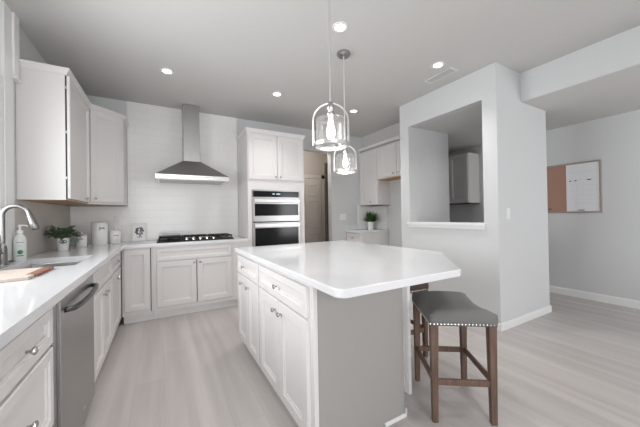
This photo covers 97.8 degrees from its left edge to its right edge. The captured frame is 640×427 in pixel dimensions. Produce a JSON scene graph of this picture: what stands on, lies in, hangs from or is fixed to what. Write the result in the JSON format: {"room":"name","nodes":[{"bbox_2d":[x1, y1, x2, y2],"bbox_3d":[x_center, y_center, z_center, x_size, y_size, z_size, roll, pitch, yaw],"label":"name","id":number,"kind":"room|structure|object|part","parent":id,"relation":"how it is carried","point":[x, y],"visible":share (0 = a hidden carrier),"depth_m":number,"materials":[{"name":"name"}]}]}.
{"room":"kitchen","nodes":[
{"label":"kitchen","id":0,"kind":"room"},
{"bbox_2d":[14,26,63,253],"bbox_3d":[-1.450,-0.143,0.425,0.150,2.770,6.966,-1,0,-30],"label":"wall","id":1,"kind":"structure","parent":0,"point":[28,51],"depth_m":2.30,"materials":[{"name":"white paint"}]},
{"bbox_2d":[0,75,8,248],"bbox_3d":[-1.862,-0.371,1.218,0.180,1.190,1.665,-1,0,-30],"label":"window","id":2,"kind":"structure","parent":1,"relation":"in","point":[2,137],"depth_m":1.94,"materials":[{"name":"white paint"}]},
{"bbox_2d":[0,0,14,260],"bbox_3d":[-2.270,-0.583,2.036,0.022,1.838,0.165,-1,0,-30],"label":"trim","id":3,"kind":"structure","parent":1,"relation":"attached to","point":[5,12],"depth_m":2.01,"materials":[{"name":"white paint"}]},
{"bbox_2d":[12,12,21,82],"bbox_3d":[-2.309,-1.254,2.113,0.045,0.493,0.090,-1,0,-30],"label":"trim","id":4,"kind":"structure","parent":1,"relation":"attached to","point":[15,20],"depth_m":2.10,"materials":[{"name":"white paint"}]},
{"bbox_2d":[8,200,70,261],"bbox_3d":[-1.895,0.113,1.376,0.008,0.458,4.666,-1,0,-30],"label":"backsplash","id":5,"kind":"structure","parent":1,"relation":"attached to","point":[46,215],"depth_m":2.58,"materials":[{"name":"white tile"}]},
{"bbox_2d":[16,59,90,203],"bbox_3d":[-2.387,-0.647,2.576,0.350,1.083,0.823,-1,0,-30],"label":"upper cabinet","id":6,"kind":"object","parent":1,"relation":"attached to","point":[53,118],"visible":0.97,"depth_m":2.26,"materials":[{"name":"white paint"}]},
{"bbox_3d":[-2.227,-0.632,2.233,0.289,1.043,0.006,-1,0,-30],"label":"panel","id":7,"kind":"part","parent":6,"relation":"part of","materials":[{"name":"white paint"}]},
{"bbox_3d":[-2.405,-1.163,2.574,0.325,0.050,0.823,-1,0,-30],"label":"crown","id":8,"kind":"part","parent":6,"relation":"part of","materials":[{"name":"white paint"}]},
{"bbox_3d":[-2.267,-0.628,2.637,0.020,1.019,0.733,-1,0,-30],"label":"door","id":9,"kind":"part","parent":6,"relation":"part of","materials":[{"name":"white paint"}]},
{"bbox_2d":[57,103,128,205],"bbox_3d":[-2.626,-0.638,3.266,0.612,1.083,0.657,-1,0,-30],"label":"upper cabinet","id":10,"kind":"object","parent":1,"relation":"attached to","point":[108,133],"visible":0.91,"depth_m":3.19,"materials":[{"name":"white paint"}]},
{"bbox_3d":[-2.423,-0.111,3.182,0.004,0.020,0.402,-1,0,17],"label":"light rail","id":11,"kind":"part","parent":10,"relation":"part of","materials":[{"name":"white paint"}]},
{"bbox_3d":[-2.424,-0.628,3.183,0.020,1.007,0.362,-1,0,17],"label":"door","id":12,"kind":"part","parent":10,"relation":"part of","materials":[{"name":"white paint"}]},
{"bbox_3d":[-2.440,-1.157,3.352,0.189,0.050,0.719,-1,0,-5],"label":"crown","id":13,"kind":"part","parent":10,"relation":"part of","materials":[{"name":"white paint"}]},
{"bbox_2d":[70,95,361,311],"bbox_3d":[-0.419,-0.130,4.967,6.425,2.770,0.120,-1,0,-30],"label":"wall","id":14,"kind":"structure","parent":0,"point":[343,189],"depth_m":5.31,"materials":[{"name":"white paint"}]},
{"bbox_2d":[155,103,228,184],"bbox_3d":[-1.766,-0.964,3.853,0.886,1.068,0.496,-1,0,-30],"label":"range hood","id":15,"kind":"object","parent":14,"relation":"attached to","point":[190,170],"visible":1,"depth_m":3.81,"materials":[{"name":"silver metal"}]},
{"bbox_2d":[70,101,371,243],"bbox_3d":[-0.999,-0.580,4.572,4.719,1.856,0.008,-1,0,-30],"label":"backsplash","id":16,"kind":"structure","parent":14,"relation":"attached to","point":[154,133],"depth_m":3.93,"materials":[{"name":"tile"}]},
{"bbox_2d":[114,215,120,223],"bbox_3d":[-2.631,0.083,3.627,0.070,0.116,0.008,-1,0,-30],"label":"power outlet","id":17,"kind":"object","parent":16,"relation":"attached to","point":[117,218],"visible":1,"depth_m":3.62,"materials":[{"name":"white plastic"}]},
{"bbox_2d":[340,214,345,219],"bbox_3d":[0.445,0.064,5.379,0.150,0.120,0.010,-1,0,-30],"label":"switch plate","id":18,"kind":"object","parent":14,"relation":"attached to","point":[342,216],"visible":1,"depth_m":5.38,"materials":[{"name":"white plastic"}]},
{"bbox_2d":[303,151,327,208],"bbox_3d":[-0.200,-0.118,5.772,1.650,2.750,1.064,-1,0,-30],"label":"wall","id":19,"kind":"structure","parent":0,"point":[314,162],"depth_m":6.33,"materials":[{"name":"grey paint"}]},
{"bbox_2d":[304,174,324,242],"bbox_3d":[-0.292,0.197,6.195,0.940,2.130,0.030,-1,0,-30],"label":"door","id":20,"kind":"structure","parent":19,"relation":"in","point":[314,189],"depth_m":6.29,"materials":[{"name":"grey paint"}]},
{"bbox_2d":[324,163,328,241],"bbox_3d":[0.373,0.127,5.538,0.610,2.220,0.040,-1,0,-30],"label":"door frame","id":21,"kind":"structure","parent":19,"relation":"in","point":[325,164],"depth_m":5.39,"materials":[{"name":"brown wood"}]},
{"bbox_2d":[2,0,639,137],"bbox_3d":[0.449,-1.601,1.525,4.720,0.100,6.966,-1,0,-30],"label":"ceiling","id":22,"kind":"structure","parent":0,"point":[228,58],"depth_m":2.54,"materials":[{"name":"grey paint"}]},
{"bbox_2d":[160,68,173,74],"bbox_3d":[-1.620,-1.504,2.957,0.132,0.008,0.132,-1,0,-30],"label":"recessed light","id":23,"kind":"object","parent":22,"relation":"in","point":[168,71],"visible":1,"depth_m":2.95,"materials":[{"name":"white paint"}]},
{"bbox_2d":[272,92,281,96],"bbox_3d":[-0.548,-1.518,3.555,0.132,0.008,0.132,-1,0,-30],"label":"recessed light","id":24,"kind":"object","parent":22,"relation":"in","point":[277,94],"visible":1,"depth_m":3.56,"materials":[{"name":"white"}]},
{"bbox_2d":[312,0,349,150],"bbox_3d":[0.057,-0.970,1.669,0.216,1.148,0.216,-1,0,-30],"label":"pendant light","id":25,"kind":"object","parent":22,"relation":"hanging from","point":[330,132],"visible":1,"depth_m":1.66,"materials":[{"name":"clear glass"}]},
{"bbox_3d":[0.055,-1.083,1.669,0.011,0.863,0.012,-1,0,-30],"label":"rod","id":26,"kind":"part","parent":25,"relation":"part of","materials":[{"name":"silver metal"}]},
{"bbox_3d":[0.064,-0.502,1.665,0.056,0.122,0.055,-1,0,-30],"label":"bulb","id":27,"kind":"part","parent":25,"relation":"part of","materials":[{"name":"beige glass"}]},
{"bbox_3d":[0.065,-0.483,1.665,0.176,0.162,0.176,-1,0,-30],"label":"lamp shade","id":28,"kind":"part","parent":25,"relation":"part of","materials":[{"name":"clear glass"}]},
{"bbox_2d":[332,22,347,32],"bbox_3d":[0.166,-1.538,2.309,0.132,0.008,0.132,-1,0,-30],"label":"recessed light","id":29,"kind":"object","parent":22,"relation":"in","point":[340,27],"visible":1,"depth_m":2.31,"materials":[{"name":"white"}]},
{"bbox_2d":[334,49,356,173],"bbox_3d":[0.234,-0.966,2.677,0.216,1.148,0.216,-1,0,-30],"label":"pendant light","id":30,"kind":"object","parent":22,"relation":"hanging from","point":[343,54],"visible":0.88,"depth_m":2.66,"materials":[{"name":"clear glass"}]},
{"bbox_3d":[0.233,-1.079,2.678,0.011,0.863,0.012,-1,0,-30],"label":"rod","id":31,"kind":"part","parent":30,"relation":"part of","materials":[{"name":"silver metal"}]},
{"bbox_3d":[0.242,-0.498,2.674,0.056,0.122,0.055,-1,0,-30],"label":"bulb","id":32,"kind":"part","parent":30,"relation":"part of","materials":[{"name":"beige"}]},
{"bbox_3d":[0.242,-0.479,2.674,0.176,0.162,0.176,-1,0,-30],"label":"lamp shade","id":33,"kind":"part","parent":30,"relation":"part of","materials":[{"name":"clear glass"}]},
{"bbox_2d":[431,62,444,68],"bbox_3d":[1.236,-1.551,2.923,0.132,0.008,0.132,-1,0,-30],"label":"recessed light","id":34,"kind":"object","parent":22,"relation":"in","point":[436,65],"visible":1,"depth_m":2.92,"materials":[{"name":"white"}]},
{"bbox_2d":[424,67,457,83],"bbox_3d":[1.360,-1.549,3.152,0.130,0.012,0.360,-1,0,-30],"label":"ceiling vent","id":35,"kind":"object","parent":22,"relation":"in","point":[450,70],"visible":1,"depth_m":3.13,"materials":[{"name":"white metal"}]},
{"bbox_2d":[428,69,451,81],"bbox_3d":[1.360,-1.549,3.152,0.080,0.002,0.300,-1,0,-30],"label":"grille","id":36,"kind":"object","parent":35,"relation":"attached to","point":[446,72],"depth_m":3.13,"materials":[{"name":"grey metal"}]},
{"bbox_2d":[82,292,639,426],"bbox_3d":[0.867,1.270,2.656,6.500,0.100,8.600,-1,0,-30],"label":"floor","id":37,"kind":"structure","parent":0,"point":[577,363],"depth_m":2.10,"materials":[{"name":"wood"}]},
{"bbox_2d":[0,308,53,426],"bbox_3d":[-1.208,0.803,0.797,0.594,0.876,0.598,-1,0,-30],"label":"base cabinet","id":38,"kind":"object","parent":37,"relation":"on","point":[26,362],"visible":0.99,"depth_m":0.97,"materials":[{"name":"white paint"}]},
{"bbox_3d":[-0.985,0.713,0.922,0.020,0.320,0.555,-1,0,-30],"label":"drawer","id":39,"kind":"part","parent":38,"relation":"part of","materials":[{"name":"white paint"}]},
{"bbox_3d":[-0.969,0.463,0.938,0.030,0.027,0.028,-1,0,-30],"label":"knob","id":40,"kind":"part","parent":38,"relation":"part of","materials":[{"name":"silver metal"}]},
{"bbox_3d":[-0.965,0.713,0.936,0.030,0.027,0.028,-1,0,-30],"label":"knob","id":41,"kind":"part","parent":38,"relation":"part of","materials":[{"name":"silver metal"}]},
{"bbox_2d":[49,274,98,426],"bbox_3d":[-1.534,0.813,1.401,0.623,0.870,0.762,-1,0,-30],"label":"dishwasher","id":42,"kind":"object","parent":37,"relation":"on","point":[73,315],"visible":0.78,"depth_m":1.43,"materials":[{"name":"grey metal"}]},
{"bbox_3d":[-1.314,0.459,1.570,0.067,0.029,0.582,-1,0,-30],"label":"handle","id":43,"kind":"part","parent":42,"relation":"part of","materials":[{"name":"grey metal"}]},
{"bbox_2d":[93,260,111,381],"bbox_3d":[-1.931,0.823,2.072,0.594,0.876,0.786,-1,0,-30],"label":"base cabinet","id":44,"kind":"object","parent":37,"relation":"on","point":[102,297],"visible":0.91,"depth_m":2.15,"materials":[{"name":"white paint"}]},
{"bbox_3d":[-1.615,0.856,2.035,0.020,0.570,0.373,-1,0,-30],"label":"door","id":45,"kind":"part","parent":44,"relation":"part of","materials":[{"name":"white paint"}]},
{"bbox_3d":[-1.803,0.861,2.367,0.020,0.570,0.370,-1,0,-30],"label":"door","id":46,"kind":"part","parent":44,"relation":"part of","materials":[{"name":"white paint"}]},
{"bbox_2d":[111,252,120,338],"bbox_3d":[-2.295,0.833,2.715,0.594,0.876,0.688,-1,0,-30],"label":"base cabinet","id":47,"kind":"object","parent":37,"relation":"on","point":[116,260],"visible":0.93,"depth_m":2.82,"materials":[{"name":"white paint"}]},
{"bbox_3d":[-2.068,0.493,2.826,0.020,0.150,0.610,-1,0,-30],"label":"drawer","id":48,"kind":"part","parent":47,"relation":"part of","materials":[{"name":"white paint"}]},
{"bbox_2d":[122,247,152,323],"bbox_3d":[-2.249,0.838,3.479,0.298,0.876,0.614,-1,0,-30],"label":"base cabinet","id":49,"kind":"object","parent":37,"relation":"on","point":[137,263],"visible":0.92,"depth_m":3.23,"materials":[{"name":"white paint"}]},
{"bbox_2d":[153,241,248,318],"bbox_3d":[-1.613,0.830,3.822,1.143,0.876,0.644,-1,0,-30],"label":"base cabinet","id":50,"kind":"object","parent":37,"relation":"on","point":[187,279],"visible":0.99,"depth_m":3.52,"materials":[{"name":"white paint"}]},
{"bbox_2d":[0,236,248,348],"bbox_3d":[-1.304,0.358,2.383,2.006,0.038,3.472,-1,0,-30],"label":"countertop","id":51,"kind":"structure","parent":50,"relation":"on","point":[22,303],"depth_m":1.39,"materials":[{"name":"white stone"}]},
{"bbox_2d":[0,204,39,265],"bbox_3d":[-2.067,0.141,1.904,0.216,0.414,0.106,-1,0,-30],"label":"faucet","id":52,"kind":"object","parent":51,"relation":"on","point":[33,223],"visible":0.96,"depth_m":1.89,"materials":[{"name":"silver metal"}]},
{"bbox_3d":[-2.089,0.082,1.918,0.161,0.294,0.029,-1,0,-30],"label":"spout","id":53,"kind":"part","parent":52,"relation":"part of","materials":[{"name":"silver metal"}]},
{"bbox_2d":[13,225,27,261],"bbox_3d":[-2.221,0.216,2.071,0.076,0.270,0.073,-1,0,-30],"label":"soap bottle","id":54,"kind":"object","parent":51,"relation":"on","point":[20,240],"visible":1,"depth_m":2.05,"materials":[{"name":"white plastic"}]},
{"bbox_2d":[0,266,53,282],"bbox_3d":[-1.702,0.331,1.455,0.377,0.016,0.380,-1,0,-30],"label":"cutting board","id":55,"kind":"object","parent":51,"relation":"on","point":[28,273],"visible":1,"depth_m":1.50,"materials":[{"name":"brown wood"}]},
{"bbox_2d":[20,260,83,268],"bbox_3d":[-1.913,0.478,1.995,0.382,0.188,0.582,-1,0,-30],"label":"sink","id":56,"kind":"object","parent":51,"relation":"in","point":[56,264],"visible":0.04,"depth_m":2.21,"materials":[{"name":"silver metal"}]},
{"bbox_2d":[44,225,84,250],"bbox_3d":[-2.515,0.235,2.730,0.339,0.251,0.317,-1,0,-3],"label":"potted plant","id":57,"kind":"object","parent":51,"relation":"on","point":[62,241],"visible":0.99,"depth_m":2.70,"materials":[{"name":"green plant"}]},
{"bbox_3d":[-2.514,0.300,2.732,0.098,0.122,0.098,-1,0,-30],"label":"pot","id":58,"kind":"part","parent":57,"relation":"part of","materials":[{"name":"white ceramic"}]},
{"bbox_2d":[71,238,78,246],"bbox_3d":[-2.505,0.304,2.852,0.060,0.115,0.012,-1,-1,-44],"label":"potted plant","id":59,"kind":"object","parent":51,"relation":"on","point":[73,240],"visible":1,"depth_m":2.85,"materials":[{"name":"green plant"}]},
{"bbox_2d":[76,233,86,246],"bbox_3d":[-2.630,0.284,3.079,0.098,0.161,0.100,-1,0,-30],"label":"canister","id":60,"kind":"object","parent":51,"relation":"on","point":[82,242],"visible":0.77,"depth_m":3.05,"materials":[{"name":"white ceramic"}]},
{"bbox_2d":[91,222,107,244],"bbox_3d":[-2.605,0.233,3.301,0.160,0.266,0.161,-1,0,-30],"label":"canister","id":61,"kind":"object","parent":51,"relation":"on","point":[99,230],"visible":0.99,"depth_m":3.24,"materials":[{"name":"white ceramic"}]},
{"bbox_3d":[-2.607,0.110,3.303,0.160,0.020,0.160,-1,0,-30],"label":"lid","id":62,"kind":"part","parent":61,"relation":"part of","materials":[{"name":"white ceramic"}]},
{"bbox_2d":[109,228,120,243],"bbox_3d":[-2.510,0.270,3.423,0.122,0.191,0.124,-1,0,-30],"label":"canister","id":63,"kind":"object","parent":51,"relation":"on","point":[114,235],"visible":0.99,"depth_m":3.38,"materials":[{"name":"white ceramic"}]},
{"bbox_2d":[132,223,146,240],"bbox_3d":[-2.397,0.247,3.708,0.156,0.235,0.044,-1,0,-30],"label":"picture frame","id":64,"kind":"object","parent":51,"relation":"on","point":[138,229],"visible":1,"depth_m":3.71,"materials":[{"name":"white plastic"}]},
{"bbox_2d":[135,227,143,237],"bbox_3d":[-2.397,0.249,3.709,0.108,0.141,0.017,-1,0,-30],"label":"print","id":65,"kind":"object","parent":64,"relation":"attached to","point":[139,231],"depth_m":3.71,"materials":[{"name":"grey paper"}]},
{"bbox_2d":[157,233,233,242],"bbox_3d":[-1.690,0.325,3.808,0.920,0.058,0.440,-1,0,-30],"label":"cooktop","id":66,"kind":"object","parent":51,"relation":"in","point":[196,237],"visible":0.98,"depth_m":3.72,"materials":[{"name":"black metal"}]},
{"bbox_2d":[162,233,180,236],"bbox_3d":[-1.949,0.284,3.661,0.215,0.030,0.300,-1,0,-30],"label":"griddle","id":67,"kind":"object","parent":66,"relation":"on","point":[174,234],"visible":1,"depth_m":3.58,"materials":[{"name":"black metal"}]},
{"bbox_3d":[-1.949,0.295,3.661,0.215,0.008,0.300,-1,0,-30],"label":"plate","id":68,"kind":"part","parent":67,"relation":"part of","materials":[{"name":"black metal"}]},
{"bbox_3d":[-1.749,0.850,3.421,0.435,0.535,0.020,-1,0,-30],"label":"door","id":69,"kind":"part","parent":50,"relation":"part of","materials":[{"name":"white paint"}]},
{"bbox_3d":[-1.366,0.845,3.638,0.425,0.535,0.020,-1,0,-30],"label":"door","id":70,"kind":"part","parent":50,"relation":"part of","materials":[{"name":"white paint"}]},
{"bbox_2d":[236,127,304,246],"bbox_3d":[-0.752,0.028,4.343,0.927,2.458,0.629,-1,0,-30],"label":"tall cabinet","id":71,"kind":"object","parent":37,"relation":"on","point":[266,159],"visible":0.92,"depth_m":4.09,"materials":[{"name":"white paint"}]},
{"bbox_3d":[-0.818,-0.809,4.004,0.420,0.640,0.020,-1,0,-30],"label":"door","id":72,"kind":"part","parent":71,"relation":"part of","materials":[{"name":"white paint"}]},
{"bbox_3d":[-0.776,-1.174,4.358,0.927,0.053,0.596,-1,0,-30],"label":"crown","id":73,"kind":"part","parent":71,"relation":"part of","materials":[{"name":"white paint"}]},
{"bbox_2d":[252,189,299,246],"bbox_3d":[-0.736,0.241,4.282,0.724,1.164,0.568,-1,0,-30],"label":"wall oven","id":74,"kind":"object","parent":71,"relation":"in","point":[275,213],"visible":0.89,"depth_m":4.05,"materials":[{"name":"grey metal"}]},
{"bbox_3d":[-0.633,-0.281,4.089,0.704,0.085,0.016,-1,0,-30],"label":"control panel","id":75,"kind":"part","parent":74,"relation":"part of","materials":[{"name":"black glass"}]},
{"bbox_3d":[-0.620,0.441,4.082,0.716,0.625,0.022,-1,0,-30],"label":"oven door","id":76,"kind":"part","parent":74,"relation":"part of","materials":[{"name":"black glass"}]},
{"bbox_3d":[-0.627,-0.054,4.085,0.716,0.335,0.022,-1,0,-30],"label":"oven door","id":77,"kind":"part","parent":74,"relation":"part of","materials":[{"name":"silver metal"}]},
{"bbox_3d":[-0.608,0.168,4.055,0.690,0.048,0.044,-1,0,-30],"label":"handle","id":78,"kind":"part","parent":74,"relation":"part of","materials":[{"name":"silver metal"}]},
{"bbox_3d":[-0.613,-0.182,4.057,0.690,0.048,0.044,-1,0,-30],"label":"handle","id":79,"kind":"part","parent":74,"relation":"part of","materials":[{"name":"silver metal"}]},
{"bbox_3d":[-0.444,-0.814,4.216,0.421,0.640,0.020,-1,0,-30],"label":"door","id":80,"kind":"part","parent":71,"relation":"part of","materials":[{"name":"white paint"}]},
{"bbox_2d":[235,240,460,426],"bbox_3d":[0.185,0.771,2.220,1.306,0.914,1.830,-1,0,-30],"label":"kitchen island","id":81,"kind":"object","parent":37,"relation":"on","point":[327,324],"visible":1,"depth_m":1.58,"materials":[{"name":"white paint"}]},
{"bbox_3d":[-0.692,0.859,2.525,0.020,0.600,0.331,-1,0,-30],"label":"door","id":82,"kind":"part","parent":81,"relation":"part of","materials":[{"name":"white paint"}]},
{"bbox_3d":[-0.622,0.464,2.394,0.020,0.155,0.640,-1,0,-30],"label":"drawer","id":83,"kind":"part","parent":81,"relation":"part of","materials":[{"name":"white paint"}]},
{"bbox_3d":[-0.532,0.855,2.244,0.020,0.600,0.301,-1,0,-30],"label":"door","id":84,"kind":"part","parent":81,"relation":"part of","materials":[{"name":"white paint"}]},
{"bbox_3d":[-0.345,0.849,1.914,0.020,0.600,0.396,-1,0,-30],"label":"door","id":85,"kind":"part","parent":81,"relation":"part of","materials":[{"name":"white paint"}]},
{"bbox_3d":[-0.256,0.454,1.749,0.020,0.155,0.783,-1,0,-30],"label":"drawer","id":86,"kind":"part","parent":81,"relation":"part of","materials":[{"name":"white paint"}]},
{"bbox_3d":[-0.150,0.844,1.570,0.020,0.600,0.379,-1,0,-30],"label":"door","id":87,"kind":"part","parent":81,"relation":"part of","materials":[{"name":"white paint"}]},
{"bbox_3d":[-0.022,0.773,1.390,0.026,0.846,0.018,-1,0,-30],"label":"corner post","id":88,"kind":"part","parent":81,"relation":"part of","materials":[{"name":"white paint"}]},
{"bbox_2d":[235,240,460,297],"bbox_3d":[0.186,0.333,2.227,1.285,0.038,1.830,-1,0,-30],"label":"island countertop","id":89,"kind":"structure","parent":81,"relation":"on","point":[338,269],"depth_m":1.68,"materials":[{"name":"white stone"}]},
{"bbox_3d":[0.246,0.785,1.545,0.589,0.876,0.012,-1,0,-30],"label":"panel","id":90,"kind":"part","parent":81,"relation":"part of","materials":[{"name":"grey paint"}]},
{"bbox_3d":[0.463,1.211,1.653,0.210,0.018,0.037,-1,0,-39],"label":"shoe molding","id":91,"kind":"part","parent":81,"relation":"part of","materials":[{"name":"white paint"}]},
{"bbox_3d":[0.591,0.781,1.904,0.026,0.876,0.050,-1,0,-30],"label":"corner post","id":92,"kind":"part","parent":81,"relation":"part of","materials":[{"name":"white paint"}]},
{"bbox_2d":[347,232,388,245],"bbox_3d":[0.898,0.794,5.346,0.680,0.885,0.476,-1,0,-30],"label":"base cabinet","id":93,"kind":"object","parent":37,"relation":"on","point":[380,238],"visible":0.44,"depth_m":5.17,"materials":[{"name":"white paint"}]},
{"bbox_3d":[0.632,0.458,5.200,0.020,0.165,0.436,-1,0,-30],"label":"drawer","id":94,"kind":"part","parent":93,"relation":"part of","materials":[{"name":"white paint"}]},
{"bbox_2d":[346,225,388,232],"bbox_3d":[0.901,0.284,5.352,0.661,0.135,0.500,-1,0,-30],"label":"countertop","id":95,"kind":"structure","parent":93,"relation":"on","point":[356,230],"depth_m":5.28,"materials":[{"name":"white stone"}]},
{"bbox_3d":[0.629,0.269,5.473,0.288,0.094,0.021,-1,0,-30],"label":"backsplash lip","id":96,"kind":"part","parent":95,"relation":"part of","materials":[{"name":"white stone"}]},
{"bbox_2d":[364,210,378,229],"bbox_3d":[0.994,0.123,5.465,0.385,0.376,0.396,-1,0,4],"label":"potted plant","id":97,"kind":"object","parent":95,"relation":"on","point":[370,219],"visible":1,"depth_m":5.40,"materials":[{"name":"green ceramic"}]},
{"bbox_3d":[0.988,0.236,5.460,0.128,0.150,0.128,-1,0,-30],"label":"pot","id":98,"kind":"part","parent":97,"relation":"part of","materials":[{"name":"white ceramic"}]},
{"bbox_2d":[410,283,428,356],"bbox_3d":[0.663,0.893,2.500,0.381,0.658,0.460,-1,0,-25],"label":"bar stool","id":99,"kind":"object","parent":37,"relation":"on","point":[420,287],"visible":0.16,"depth_m":2.36,"materials":[{"name":"brown wood"}]},
{"bbox_3d":[0.658,0.611,2.502,0.376,0.093,0.457,-1,0,-25],"label":"seat","id":100,"kind":"part","parent":99,"relation":"part of","materials":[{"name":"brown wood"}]},
{"bbox_3d":[0.893,0.935,2.384,0.044,0.565,0.044,-1,0,-25],"label":"leg","id":101,"kind":"part","parent":99,"relation":"part of","materials":[{"name":"brown wood"}]},
{"bbox_2d":[412,291,498,425],"bbox_3d":[0.850,0.886,1.825,0.381,0.658,0.460,-1,0,5],"label":"bar stool","id":102,"kind":"object","parent":37,"relation":"on","point":[439,308],"visible":1,"depth_m":1.62,"materials":[{"name":"brown wood"}]},
{"bbox_3d":[0.710,0.936,2.040,0.044,0.565,0.044,-1,0,5],"label":"leg","id":103,"kind":"part","parent":102,"relation":"part of","materials":[{"name":"brown wood"}]},
{"bbox_3d":[0.672,0.934,1.639,0.044,0.565,0.044,-1,0,5],"label":"leg","id":104,"kind":"part","parent":102,"relation":"part of","materials":[{"name":"brown wood"}]},
{"bbox_3d":[0.846,0.603,1.827,0.376,0.093,0.457,-1,0,5],"label":"seat","id":105,"kind":"part","parent":102,"relation":"part of","materials":[{"name":"grey fabric"}]},
{"bbox_3d":[0.846,0.638,1.826,0.381,0.009,0.460,-1,0,5],"label":"nailhead trim","id":106,"kind":"part","parent":102,"relation":"part of","materials":[{"name":"silver metal"}]},
{"bbox_3d":[1.030,0.930,2.009,0.044,0.565,0.044,-1,0,5],"label":"leg","id":107,"kind":"part","parent":102,"relation":"part of","materials":[{"name":"brown wood"}]},
{"bbox_3d":[0.992,0.928,1.609,0.044,0.565,0.044,-1,0,5],"label":"leg","id":108,"kind":"part","parent":102,"relation":"part of","materials":[{"name":"brown wood"}]},
{"bbox_2d":[387,179,401,246],"bbox_3d":[1.496,-0.160,5.103,0.120,2.770,1.534,-1,0,-30],"label":"wall","id":109,"kind":"structure","parent":0,"point":[394,222],"depth_m":5.17,"materials":[{"name":"white paint"}]},
{"bbox_2d":[358,143,389,205],"bbox_3d":[1.033,-0.719,5.422,0.354,1.132,0.534,-1,0,-30],"label":"upper cabinet","id":110,"kind":"object","parent":109,"relation":"attached to","point":[373,191],"visible":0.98,"depth_m":5.27,"materials":[{"name":"white paint"}]},
{"bbox_3d":[0.905,-1.258,5.358,0.042,0.050,0.530,-1,0,-30],"label":"crown","id":111,"kind":"part","parent":110,"relation":"part of","materials":[{"name":"white paint"}]},
{"bbox_3d":[0.921,-0.679,5.345,0.020,1.020,0.480,-1,0,-30],"label":"door","id":112,"kind":"part","parent":110,"relation":"part of","materials":[{"name":"white paint"}]},
{"bbox_2d":[372,205,386,228],"bbox_3d":[1.173,0.069,5.547,0.008,0.470,0.436,-1,0,-30],"label":"backsplash","id":113,"kind":"structure","parent":109,"relation":"attached to","point":[381,211],"depth_m":5.50,"materials":[{"name":"tile"}]},
{"bbox_2d":[376,135,400,180],"bbox_3d":[1.407,-0.958,4.758,0.354,0.675,0.992,-1,0,-30],"label":"upper cabinet","id":114,"kind":"object","parent":109,"relation":"attached to","point":[388,156],"visible":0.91,"depth_m":4.86,"materials":[{"name":"white paint"}]},
{"bbox_3d":[1.169,-0.921,4.902,0.020,0.550,0.470,-1,0,-30],"label":"door","id":115,"kind":"part","parent":114,"relation":"part of","materials":[{"name":"white paint"}]},
{"bbox_3d":[1.282,-1.269,4.694,0.042,0.050,0.990,-1,0,-30],"label":"crown","id":116,"kind":"part","parent":114,"relation":"part of","materials":[{"name":"white paint"}]},
{"bbox_3d":[1.406,-0.927,4.485,0.020,0.550,0.470,-1,0,-30],"label":"door","id":117,"kind":"part","parent":114,"relation":"part of","materials":[{"name":"white paint"}]},
{"bbox_2d":[399,62,549,322],"bbox_3d":[1.975,-0.176,3.724,1.082,2.770,1.339,-1,0,-30],"label":"wall","id":118,"kind":"structure","parent":0,"point":[504,266],"depth_m":3.17,"materials":[{"name":"white paint"}]},
{"bbox_2d":[407,222,486,229],"bbox_3d":[1.558,0.144,3.476,0.175,0.070,1.085,-1,0,-30],"label":"trim","id":119,"kind":"structure","parent":118,"relation":"attached to","point":[456,225],"depth_m":3.33,"materials":[{"name":"white paint"}]},
{"bbox_2d":[410,295,551,331],"bbox_3d":[2.000,1.169,3.709,1.110,0.078,1.353,-1,0,-30],"label":"baseboard","id":120,"kind":"structure","parent":118,"relation":"attached to","point":[519,320],"depth_m":3.07,"materials":[{"name":"white paint"}]},
{"bbox_2d":[506,208,509,218],"bbox_3d":[1.996,0.003,2.957,0.070,0.116,0.010,-1,0,-30],"label":"light switch","id":121,"kind":"object","parent":118,"relation":"attached to","point":[507,209],"visible":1,"depth_m":2.95,"materials":[{"name":"white plastic"}]},
{"bbox_2d":[361,64,639,152],"bbox_3d":[3.111,-1.473,3.032,2.164,0.424,6.966,-1,0,-30],"label":"ceiling","id":122,"kind":"structure","parent":0,"point":[618,92],"depth_m":3.36,"materials":[{"name":"grey paint"}]},
{"bbox_2d":[448,110,639,300],"bbox_3d":[3.951,-0.210,3.488,0.120,2.770,6.966,-1,0,-30],"label":"wall","id":123,"kind":"structure","parent":0,"point":[599,253],"depth_m":3.73,"materials":[{"name":"white paint"}]},
{"bbox_2d":[449,152,479,204],"bbox_3d":[2.600,-0.633,5.404,0.328,0.915,0.780,-1,0,-30],"label":"upper cabinet","id":124,"kind":"object","parent":123,"relation":"attached to","point":[463,168],"visible":0.53,"depth_m":5.11,"materials":[{"name":"white paint"}]},
{"bbox_3d":[2.561,-0.641,5.161,0.020,0.870,0.375,-1,0,-30],"label":"door","id":125,"kind":"part","parent":124,"relation":"part of","materials":[{"name":"white paint"}]},
{"bbox_2d":[547,159,602,212],"bbox_3d":[3.557,-0.361,4.032,0.026,0.708,0.745,-1,0,-30],"label":"board","id":126,"kind":"object","parent":123,"relation":"attached to","point":[571,187],"visible":0.84,"depth_m":3.94,"materials":[{"name":"beige"}]},
{"bbox_3d":[3.476,-0.359,4.189,0.011,0.664,0.346,-1,0,-30],"label":"cork panel","id":127,"kind":"part","parent":126,"relation":"part of","materials":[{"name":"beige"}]},
{"bbox_3d":[3.649,-0.363,3.883,0.011,0.664,0.352,-1,0,-30],"label":"whiteboard panel","id":128,"kind":"part","parent":126,"relation":"part of","materials":[{"name":"white"}]},
{"bbox_2d":[549,285,639,308],"bbox_3d":[3.915,1.125,3.446,0.014,0.100,6.766,-1,0,-30],"label":"baseboard","id":129,"kind":"structure","parent":123,"relation":"attached to","point":[625,302],"depth_m":3.76,"materials":[{"name":"white paint"}]},
{"bbox_2d":[520,25,639,101],"bbox_3d":[3.246,-1.437,1.457,0.085,0.320,3.893,-1,0,-30],"label":"wall header","id":130,"kind":"structure","parent":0,"point":[620,51],"depth_m":2.66,"materials":[{"name":"white paint"}]}
]}

